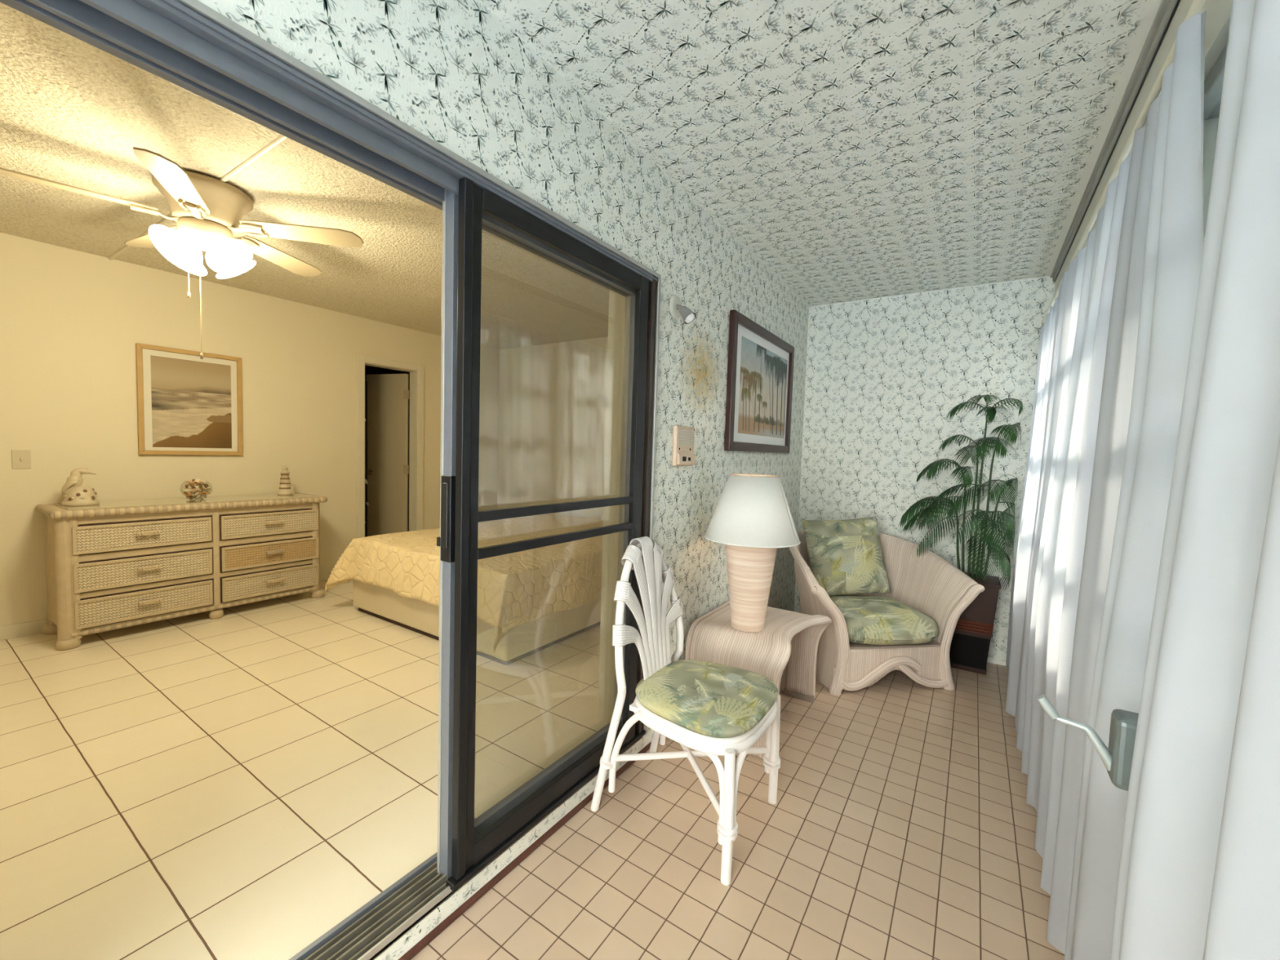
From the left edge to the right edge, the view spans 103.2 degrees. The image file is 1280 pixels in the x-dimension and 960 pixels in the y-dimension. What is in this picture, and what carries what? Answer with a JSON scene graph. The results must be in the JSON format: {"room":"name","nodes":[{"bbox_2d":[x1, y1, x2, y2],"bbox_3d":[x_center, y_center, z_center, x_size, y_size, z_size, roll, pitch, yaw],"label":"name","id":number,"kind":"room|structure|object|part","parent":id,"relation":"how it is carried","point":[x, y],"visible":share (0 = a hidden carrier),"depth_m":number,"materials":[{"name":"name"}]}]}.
{"room":"sunroom","nodes":[
{"label":"sunroom","id":0,"kind":"room"},
{"bbox_2d":[0,232,499,626],"bbox_3d":[-3.483,-0.267,3.636,0.120,2.427,6.450,4,4,33],"label":"wall","id":1,"kind":"structure","parent":0,"point":[72,322],"depth_m":3.57,"materials":[{"name":"paint"}]},
{"bbox_2d":[11,449,31,468],"bbox_3d":[-3.768,-0.126,3.093,0.016,0.116,0.075,4,4,33],"label":"light switch","id":2,"kind":"object","parent":1,"relation":"attached to","point":[20,459],"visible":1,"depth_m":3.09,"materials":[{"name":"white plastic"}]},
{"bbox_2d":[0,570,332,640],"bbox_3d":[-3.500,0.907,3.612,0.012,0.085,6.320,4,4,33],"label":"baseboard","id":3,"kind":"structure","parent":1,"relation":"attached to","point":[30,628],"depth_m":3.14,"materials":[{"name":"white paint"}]},
{"bbox_2d":[135,342,243,455],"bbox_3d":[-3.299,-0.567,3.747,0.028,0.763,0.598,4,4,33],"label":"print","id":4,"kind":"object","parent":1,"relation":"attached to","point":[188,404],"visible":1,"depth_m":3.72,"materials":[{"name":"brown paper"}]},
{"bbox_2d":[356,353,424,537],"bbox_3d":[-2.739,-0.162,5.235,0.657,2.083,0.686,4,4,33],"label":"door","id":5,"kind":"structure","parent":1,"relation":"in","point":[388,470],"depth_m":5.34,"materials":[{"name":"white paint"}]},
{"bbox_3d":[-2.892,-0.084,5.488,0.056,0.056,0.171,3,3,17],"label":"knob","id":6,"kind":"part","parent":5,"relation":"part of","materials":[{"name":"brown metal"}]},
{"bbox_2d":[0,580,608,959],"bbox_3d":[-2.527,1.113,3.055,4.868,0.205,6.450,4,4,33],"label":"floor","id":7,"kind":"structure","parent":0,"point":[239,784],"depth_m":1.96,"materials":[{"name":"beige tile"}]},
{"bbox_2d":[35,492,327,650],"bbox_3d":[-3.139,0.548,3.640,0.528,0.820,1.473,4,4,33],"label":"dresser","id":8,"kind":"object","parent":7,"relation":"on","point":[111,565],"visible":1,"depth_m":3.34,"materials":[{"name":"beige wicker"}]},
{"bbox_3d":[-3.691,0.553,3.201,0.068,0.725,0.066,4,4,33],"label":"corner post","id":9,"kind":"part","parent":8,"relation":"part of","materials":[{"name":"brown wood"}]},
{"bbox_3d":[-3.351,0.577,2.974,0.072,0.725,0.096,4,4,33],"label":"corner post","id":10,"kind":"part","parent":8,"relation":"part of","materials":[{"name":"brown wood"}]},
{"bbox_2d":[61,466,99,506],"bbox_3d":[-3.469,0.037,3.146,0.160,0.236,0.160,4,4,33],"label":"bird figurine","id":11,"kind":"object","parent":8,"relation":"on","point":[75,494],"visible":1,"depth_m":3.11,"materials":[{"name":"beige ceramic"}]},
{"bbox_3d":[-3.139,0.346,3.232,0.041,0.164,0.646,4,4,33],"label":"drawer","id":12,"kind":"part","parent":8,"relation":"part of","materials":[{"name":"wicker"}]},
{"bbox_3d":[-3.146,0.570,3.245,0.041,0.169,0.646,4,4,33],"label":"drawer","id":13,"kind":"part","parent":8,"relation":"part of","materials":[{"name":"wicker"}]},
{"bbox_3d":[-3.152,0.787,3.257,0.041,0.168,0.646,4,4,33],"label":"drawer","id":14,"kind":"part","parent":8,"relation":"part of","materials":[{"name":"wicker"}]},
{"bbox_3d":[-3.112,0.338,3.214,0.040,0.033,0.110,4,4,33],"label":"handle","id":15,"kind":"part","parent":8,"relation":"part of","materials":[{"name":"brown wood"}]},
{"bbox_3d":[-3.119,0.561,3.227,0.040,0.033,0.110,4,4,33],"label":"handle","id":16,"kind":"part","parent":8,"relation":"part of","materials":[{"name":"brown wood"}]},
{"bbox_3d":[-3.126,0.779,3.239,0.040,0.033,0.110,4,4,33],"label":"handle","id":17,"kind":"part","parent":8,"relation":"part of","materials":[{"name":"brown wood"}]},
{"bbox_3d":[-3.140,0.141,3.626,0.447,0.006,1.330,4,4,33],"label":"glass","id":18,"kind":"part","parent":8,"relation":"part of","materials":[{"name":"glass"}]},
{"bbox_3d":[-2.971,0.893,3.541,0.030,0.030,1.342,4,4,33],"label":"rail","id":19,"kind":"part","parent":8,"relation":"part of","materials":[{"name":"brown wood"}]},
{"bbox_3d":[-2.765,0.549,3.821,0.041,0.169,0.624,4,4,33],"label":"drawer","id":20,"kind":"part","parent":8,"relation":"part of","materials":[{"name":"beige wicker"}]},
{"bbox_3d":[-2.758,0.325,3.809,0.041,0.164,0.624,4,4,33],"label":"drawer","id":21,"kind":"part","parent":8,"relation":"part of","materials":[{"name":"wicker"}]},
{"bbox_3d":[-2.772,0.766,3.833,0.041,0.168,0.624,4,4,33],"label":"drawer","id":22,"kind":"part","parent":8,"relation":"part of","materials":[{"name":"wicker"}]},
{"bbox_3d":[-2.739,0.541,3.803,0.040,0.033,0.110,4,4,33],"label":"handle","id":23,"kind":"part","parent":8,"relation":"part of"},
{"bbox_3d":[-2.732,0.317,3.791,0.040,0.033,0.110,4,4,33],"label":"handle","id":24,"kind":"part","parent":8,"relation":"part of","materials":[{"name":"brown wood"}]},
{"bbox_3d":[-2.745,0.758,3.815,0.040,0.033,0.110,4,4,33],"label":"handle","id":25,"kind":"part","parent":8,"relation":"part of","materials":[{"name":"brown wood"}]},
{"bbox_2d":[277,466,293,495],"bbox_3d":[-2.859,0.002,4.089,0.104,0.238,0.104,4,4,33],"label":"lighthouse figurine","id":26,"kind":"object","parent":8,"relation":"on","point":[285,487],"visible":1,"depth_m":4.07,"materials":[{"name":"beige ceramic"}]},
{"bbox_3d":[-2.620,0.537,4.081,0.072,0.725,0.070,4,4,33],"label":"corner post","id":27,"kind":"part","parent":8,"relation":"part of","materials":[{"name":"brown wood"}]},
{"bbox_2d":[353,579,600,665],"bbox_3d":[-0.872,0.738,4.214,1.670,0.515,2.110,4,4,33],"label":"bed","id":28,"kind":"object","parent":7,"relation":"on","point":[522,641],"visible":0.16,"depth_m":3.31,"materials":[{"name":"beige fabric"}]},
{"bbox_2d":[324,515,603,653],"bbox_3d":[-0.935,0.641,4.170,1.912,0.418,2.264,4,4,33],"label":"quilt","id":29,"kind":"object","parent":28,"relation":"on","point":[517,588],"visible":0.55,"depth_m":3.37,"materials":[{"name":"beige fabric"}]},
{"bbox_2d":[0,2,608,350],"bbox_3d":[-2.498,-1.464,2.943,4.748,0.100,6.450,4,4,33],"label":"ceiling","id":30,"kind":"structure","parent":0,"point":[74,113],"depth_m":2.50,"materials":[{"name":"white paint"}]},
{"bbox_2d":[0,146,363,359],"bbox_3d":[-2.093,-0.967,2.398,1.285,0.804,1.293,4,4,33],"label":"ceiling fan","id":31,"kind":"object","parent":30,"relation":"hanging from","point":[207,211],"visible":1,"depth_m":2.33,"materials":[{"name":"white metal"}]},
{"bbox_3d":[-2.335,-1.194,2.083,0.142,0.039,0.515,5,4,43],"label":"blade","id":32,"kind":"part","parent":31,"relation":"part of","materials":[{"name":"white wood"}]},
{"bbox_3d":[-2.424,-1.225,2.570,0.515,0.039,0.142,3,4,25],"label":"blade","id":33,"kind":"part","parent":31,"relation":"part of","materials":[{"name":"white wood"}]},
{"bbox_3d":[-1.843,-1.176,2.017,0.142,0.039,0.515,0,4,-29],"label":"blade","id":34,"kind":"part","parent":31,"relation":"part of","materials":[{"name":"white wood"}]},
{"bbox_3d":[-2.076,-1.048,2.266,0.186,0.157,0.157,4,4,33],"label":"lamp shade","id":35,"kind":"part","parent":31,"relation":"part of","materials":[{"name":"white glass"}]},
{"bbox_3d":[-2.179,-1.060,2.425,0.157,0.157,0.186,4,4,33],"label":"lamp shade","id":36,"kind":"part","parent":31,"relation":"part of","materials":[{"name":"white glass"}]},
{"bbox_3d":[-2.063,-0.963,2.320,0.012,0.260,0.011,4,4,33],"label":"pull chain","id":37,"kind":"part","parent":31,"relation":"part of","materials":[{"name":"white metal"}]},
{"bbox_3d":[-2.017,-0.824,2.331,0.012,0.535,0.011,4,4,33],"label":"pull chain","id":38,"kind":"part","parent":31,"relation":"part of","materials":[{"name":"white metal"}]},
{"bbox_3d":[-1.917,-1.049,2.368,0.157,0.157,0.186,4,4,33],"label":"lamp shade","id":39,"kind":"part","parent":31,"relation":"part of","materials":[{"name":"white glass"}]},
{"bbox_3d":[-2.019,-1.061,2.527,0.186,0.157,0.157,4,4,33],"label":"lamp shade","id":40,"kind":"part","parent":31,"relation":"part of","materials":[{"name":"white glass"}]},
{"bbox_3d":[-1.987,-1.225,2.807,0.142,0.039,0.515,2,3,7],"label":"blade","id":41,"kind":"part","parent":31,"relation":"part of","materials":[{"name":"white wood"}]},
{"bbox_3d":[-1.628,-1.194,2.465,0.515,0.039,0.142,1,3,-11],"label":"blade","id":42,"kind":"part","parent":31,"relation":"part of","materials":[{"name":"white wood"}]},
{"bbox_2d":[107,134,288,260],"bbox_3d":[-2.071,-1.371,2.417,3.448,0.024,0.024,4,4,33],"label":"trim","id":43,"kind":"structure","parent":30,"relation":"attached to","point":[281,139],"depth_m":2.16,"materials":[{"name":"white paint"}]},
{"bbox_2d":[364,381,368,537],"bbox_3d":[-3.038,-0.176,5.342,0.042,1.750,0.700,4,4,33],"label":"door frame","id":44,"kind":"structure","parent":0,"point":[366,504],"depth_m":5.45,"materials":[{"name":"beige wood"}]},
{"bbox_2d":[364,364,409,531],"bbox_3d":[-3.006,-0.360,5.536,1.180,2.427,1.650,4,4,33],"label":"wall","id":45,"kind":"structure","parent":0,"point":[369,370],"depth_m":6.26,"materials":[{"name":"beige paint"}]},
{"bbox_2d":[197,0,808,959],"bbox_3d":[-0.490,-0.011,1.591,0.251,2.598,6.320,4,4,33],"label":"wall","id":46,"kind":"structure","parent":0,"point":[453,72],"depth_m":1.88,"materials":[{"name":"paint"}]},
{"bbox_2d":[0,0,661,959],"bbox_3d":[-0.583,0.166,1.353,0.147,2.003,2.109,4,4,33],"label":"door","id":47,"kind":"structure","parent":46,"relation":"in","point":[189,45],"depth_m":1.27,"materials":[{"name":"grey metal"}]},
{"bbox_3d":[-0.581,0.164,1.351,0.142,2.000,2.107,4,4,33],"label":"head frame","id":48,"kind":"part","parent":47,"relation":"part of","materials":[{"name":"grey metal"}]},
{"bbox_3d":[-0.532,0.107,1.411,0.044,0.240,0.030,4,4,33],"label":"pull handle","id":49,"kind":"part","parent":47,"relation":"part of","materials":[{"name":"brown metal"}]},
{"bbox_3d":[-0.284,0.160,1.804,0.048,1.946,0.939,4,4,33],"label":"glass door","id":50,"kind":"part","parent":47,"relation":"part of","materials":[{"name":"clear glass"}]},
{"bbox_2d":[445,177,648,891],"bbox_3d":[-0.232,0.163,1.778,0.036,1.940,0.985,4,4,33],"label":"door","id":51,"kind":"structure","parent":47,"relation":"attached to","point":[471,854],"depth_m":1.45,"materials":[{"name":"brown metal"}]},
{"bbox_3d":[-0.016,0.131,2.206,0.142,1.978,0.059,4,4,33],"label":"jamb frame","id":52,"kind":"part","parent":47,"relation":"part of","materials":[{"name":"grey metal"}]},
{"bbox_2d":[398,733,660,959],"bbox_3d":[-0.397,1.227,1.623,0.008,0.030,6.000,4,4,33],"label":"baseboard","id":53,"kind":"structure","parent":46,"relation":"attached to","point":[481,892],"depth_m":1.57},
{"bbox_2d":[669,294,696,324],"bbox_3d":[0.201,-0.754,2.241,0.106,0.136,0.104,4,4,33],"label":"wall spotlight","id":54,"kind":"object","parent":46,"relation":"attached to","point":[677,310],"visible":1,"depth_m":2.23,"materials":[{"name":"beige paint"}]},
{"bbox_3d":[0.162,-0.773,2.266,0.012,0.104,0.104,4,4,33],"label":"wall plate","id":55,"kind":"part","parent":54,"relation":"part of","materials":[{"name":"beige paint"}]},
{"bbox_3d":[0.176,-0.764,2.251,0.025,0.035,0.044,-1,4,-36],"label":"swivel arm","id":56,"kind":"part","parent":54,"relation":"part of","materials":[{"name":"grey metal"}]},
{"bbox_3d":[0.213,-0.715,2.223,0.052,0.052,0.050,4,4,33],"label":"bulb","id":57,"kind":"part","parent":54,"relation":"part of","materials":[{"name":"white glass"}]},
{"bbox_2d":[671,425,695,466],"bbox_3d":[0.212,-0.157,2.380,0.040,0.185,0.173,4,4,33],"label":"intercom","id":58,"kind":"object","parent":46,"relation":"attached to","point":[683,455],"visible":1,"depth_m":2.35,"materials":[{"name":"beige plastic"}]},
{"bbox_2d":[678,429,693,446],"bbox_3d":[0.216,-0.196,2.376,0.002,0.072,0.141,4,4,33],"label":"speaker grille","id":59,"kind":"object","parent":58,"relation":"attached to","point":[686,437],"depth_m":2.38,"materials":[{"name":"beige paint"}]},
{"bbox_3d":[0.218,-0.104,2.378,0.014,0.063,0.158,4,4,33],"label":"control panel","id":60,"kind":"part","parent":58,"relation":"part of","materials":[{"name":"beige plastic"}]},
{"bbox_2d":[724,309,794,453],"bbox_3d":[0.785,-0.557,3.214,0.032,0.760,1.080,4,4,33],"label":"print","id":61,"kind":"object","parent":46,"relation":"attached to","point":[760,368],"visible":1,"depth_m":3.12,"materials":[{"name":"brown wood"}]},
{"bbox_2d":[497,336,608,520],"bbox_3d":[-0.296,-0.264,5.321,3.548,2.427,0.130,4,4,33],"label":"wall","id":62,"kind":"structure","parent":0,"point":[553,397],"depth_m":5.67,"materials":[{"name":"fabric"}]},
{"bbox_2d":[410,662,1064,959],"bbox_3d":[0.559,1.339,1.493,1.760,0.120,5.670,4,4,33],"label":"floor","id":63,"kind":"structure","parent":0,"point":[900,825],"depth_m":1.70,"materials":[{"name":"beige tile"}]},
{"bbox_2d":[590,536,780,885],"bbox_3d":[0.193,0.743,1.899,0.597,1.007,0.510,4,4,33],"label":"dining chair","id":64,"kind":"object","parent":63,"relation":"on","point":[654,650],"visible":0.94,"depth_m":1.87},
{"bbox_3d":[-0.079,0.987,1.850,0.214,0.509,0.057,4,4,33],"label":"leg","id":65,"kind":"part","parent":64,"relation":"part of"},
{"bbox_3d":[0.133,0.974,2.179,0.214,0.511,0.064,4,4,33],"label":"leg","id":66,"kind":"part","parent":64,"relation":"part of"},
{"bbox_3d":[0.235,0.828,1.874,0.485,0.053,0.500,4,4,33],"label":"seat frame","id":67,"kind":"part","parent":64,"relation":"part of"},
{"bbox_2d":[635,659,777,737],"bbox_3d":[0.240,0.775,1.869,0.473,0.076,0.491,4,4,33],"label":"seat cushion","id":68,"kind":"object","parent":64,"relation":"on","point":[713,700],"visible":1,"depth_m":1.77,"materials":[{"name":"green fabric"}]},
{"bbox_3d":[0.257,1.041,1.671,0.183,0.436,0.174,4,4,33],"label":"leg","id":69,"kind":"part","parent":64,"relation":"part of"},
{"bbox_3d":[0.436,1.031,1.948,0.183,0.436,0.174,4,4,33],"label":"leg","id":70,"kind":"part","parent":64,"relation":"part of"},
{"bbox_2d":[684,600,831,759],"bbox_3d":[0.626,0.963,2.610,0.545,0.514,0.722,4,4,33],"label":"side table","id":71,"kind":"object","parent":63,"relation":"on","point":[784,652],"visible":0.63,"depth_m":2.47,"materials":[{"name":"beige wicker"}]},
{"bbox_2d":[704,473,799,632],"bbox_3d":[0.539,0.348,2.469,0.454,0.747,0.454,4,4,33],"label":"table lamp","id":72,"kind":"object","parent":71,"relation":"on","point":[752,516],"visible":1,"depth_m":2.35,"materials":[{"name":"beige ceramic"}]},
{"bbox_3d":[0.546,0.131,2.457,0.450,0.308,0.450,4,4,33],"label":"lamp shade","id":73,"kind":"part","parent":72,"relation":"part of","materials":[{"name":"white fabric"}]},
{"bbox_3d":[0.893,0.990,2.824,0.162,0.450,0.042,4,4,33],"label":"leg panel","id":74,"kind":"part","parent":71,"relation":"part of","materials":[{"name":"beige wicker"}]},
{"bbox_2d":[788,529,984,695],"bbox_3d":[1.432,0.780,3.279,1.087,0.856,0.774,1,3,-9],"label":"rattan armchair","id":75,"kind":"object","parent":63,"relation":"on","point":[928,584],"visible":0.66,"depth_m":3.00,"materials":[{"name":"beige wicker"}]},
{"bbox_3d":[1.374,1.116,2.932,0.532,0.191,0.070,1,3,-6],"label":"wave moulding","id":76,"kind":"part","parent":75,"relation":"part of","materials":[{"name":"beige wicker"}]},
{"bbox_2d":[829,595,938,644],"bbox_3d":[1.454,0.857,3.197,0.655,0.208,0.600,1,3,-10],"label":"seat cushion","id":77,"kind":"object","parent":75,"relation":"on","point":[873,620],"visible":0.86,"depth_m":2.96,"materials":[{"name":"green fabric"}]},
{"bbox_2d":[801,516,890,596],"bbox_3d":[1.383,0.513,3.407,0.567,0.518,0.254,1,3,-12],"label":"throw pillow","id":78,"kind":"object","parent":77,"relation":"on","point":[846,557],"visible":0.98,"depth_m":3.34,"materials":[{"name":"green fabric"}]},
{"bbox_3d":[1.671,1.141,2.981,0.351,0.165,0.066,1,3,-12],"label":"wave moulding","id":79,"kind":"part","parent":75,"relation":"part of","materials":[{"name":"beige wicker"}]},
{"bbox_2d":[897,394,1022,675],"bbox_3d":[2.014,0.345,3.272,0.632,1.753,0.526,4,4,33],"label":"potted palm","id":80,"kind":"object","parent":63,"relation":"on","point":[973,632],"visible":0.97,"depth_m":3.19,"materials":[{"name":"green plant"}]},
{"bbox_3d":[2.089,0.393,3.360,0.100,0.513,0.031,2,3,-3],"label":"stem","id":81,"kind":"part","parent":80,"relation":"part of","materials":[{"name":"green plant"}]},
{"bbox_3d":[2.101,0.287,3.309,0.066,0.731,0.022,3,3,16],"label":"stem","id":82,"kind":"part","parent":80,"relation":"part of","materials":[{"name":"green plant"}]},
{"bbox_3d":[2.182,0.213,3.322,0.017,0.880,0.030,2,3,11],"label":"stem","id":83,"kind":"part","parent":80,"relation":"part of","materials":[{"name":"green plant"}]},
{"bbox_2d":[949,572,1000,675],"bbox_3d":[2.162,0.930,3.333,0.296,0.588,0.296,4,4,33],"label":"planter","id":84,"kind":"object","parent":80,"relation":"attached to","point":[973,632],"depth_m":3.22,"materials":[{"name":"red wood"}]},
{"bbox_3d":[2.163,0.112,3.236,0.032,1.091,0.036,4,4,33],"label":"stem","id":85,"kind":"part","parent":80,"relation":"part of","materials":[{"name":"green plant"}]},
{"bbox_3d":[2.184,0.432,3.251,0.023,0.452,0.109,3,3,17],"label":"stem","id":86,"kind":"part","parent":80,"relation":"part of","materials":[{"name":"green plant"}]},
{"bbox_3d":[2.236,0.183,3.257,0.026,0.951,0.075,1,3,-7],"label":"stem","id":87,"kind":"part","parent":80,"relation":"part of","materials":[{"name":"green plant"}]},
{"bbox_3d":[2.245,0.337,3.210,0.103,0.652,0.023,4,4,37],"label":"stem","id":88,"kind":"part","parent":80,"relation":"part of","materials":[{"name":"green plant"}]},
{"bbox_2d":[480,0,1161,306],"bbox_3d":[0.604,-1.292,1.291,1.760,0.121,5.540,4,4,33],"label":"ceiling","id":89,"kind":"structure","parent":0,"point":[856,149],"depth_m":1.73,"materials":[{"name":"paper"}]},
{"bbox_2d":[794,275,1055,666],"bbox_3d":[1.952,-0.069,3.694,2.010,2.568,0.121,4,4,33],"label":"wall","id":90,"kind":"structure","parent":0,"point":[884,375],"depth_m":3.60,"materials":[{"name":"paper"}]},
{"bbox_2d":[1053,0,1231,306],"bbox_3d":[1.139,0.077,0.915,0.200,2.538,5.420,4,4,33],"label":"wall","id":91,"kind":"structure","parent":0,"point":[1218,12],"depth_m":1.32,"materials":[{"name":"beige paint"}]},
{"bbox_2d":[1050,0,1180,282],"bbox_3d":[1.116,-1.174,0.957,0.026,0.046,5.300,4,4,33],"label":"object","id":92,"kind":"structure","parent":91,"relation":"attached to","point":[1167,8],"depth_m":1.64,"materials":[{"name":"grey metal"}]},
{"bbox_2d":[1040,0,1205,324],"bbox_3d":[1.078,-0.907,0.991,0.017,0.018,5.260,4,4,33],"label":"curtain rod","id":93,"kind":"object","parent":91,"relation":"attached to","point":[1197,6],"visible":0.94,"depth_m":1.36,"materials":[{"name":"white paint"}]},
{"bbox_2d":[1005,295,1058,716],"bbox_3d":[2.178,0.126,2.847,0.122,2.176,1.015,4,4,33],"label":"sheer curtain","id":94,"kind":"object","parent":93,"relation":"hanging from","point":[1031,483],"visible":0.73,"depth_m":2.58,"materials":[{"name":"white fabric"}]},
{"bbox_2d":[1014,10,1205,959],"bbox_3d":[1.424,0.176,1.672,0.112,2.191,1.849,4,4,33],"label":"sheer curtain","id":95,"kind":"object","parent":93,"relation":"hanging from","point":[1126,304],"visible":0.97,"depth_m":1.23,"materials":[{"name":"white fabric"}]},
{"bbox_2d":[1110,0,1279,959],"bbox_3d":[0.327,0.215,0.116,0.087,2.210,1.453,4,4,33],"label":"sheer curtain","id":96,"kind":"object","parent":93,"relation":"hanging from","point":[1199,871],"visible":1,"depth_m":0.53,"materials":[{"name":"white fabric"}]},
{"bbox_2d":[1035,42,1227,791],"bbox_3d":[0.924,-0.143,0.863,0.327,1.470,1.110,4,4,33],"label":"window","id":97,"kind":"structure","parent":91,"relation":"in","point":[1117,759],"depth_m":0.96,"materials":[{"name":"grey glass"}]},
{"bbox_3d":[0.827,0.476,0.961,0.128,0.108,0.022,4,4,39],"label":"crank arm","id":98,"kind":"part","parent":97,"relation":"part of"},
{"bbox_3d":[0.920,0.492,0.894,0.135,0.130,0.060,4,4,33],"label":"crank handle","id":99,"kind":"part","parent":97,"relation":"part of","materials":[{"name":"grey metal"}]},
{"bbox_3d":[1.027,-0.136,0.795,0.080,1.470,1.110,4,4,33],"label":"frame","id":100,"kind":"part","parent":97,"relation":"part of","materials":[{"name":"white"}]}
]}

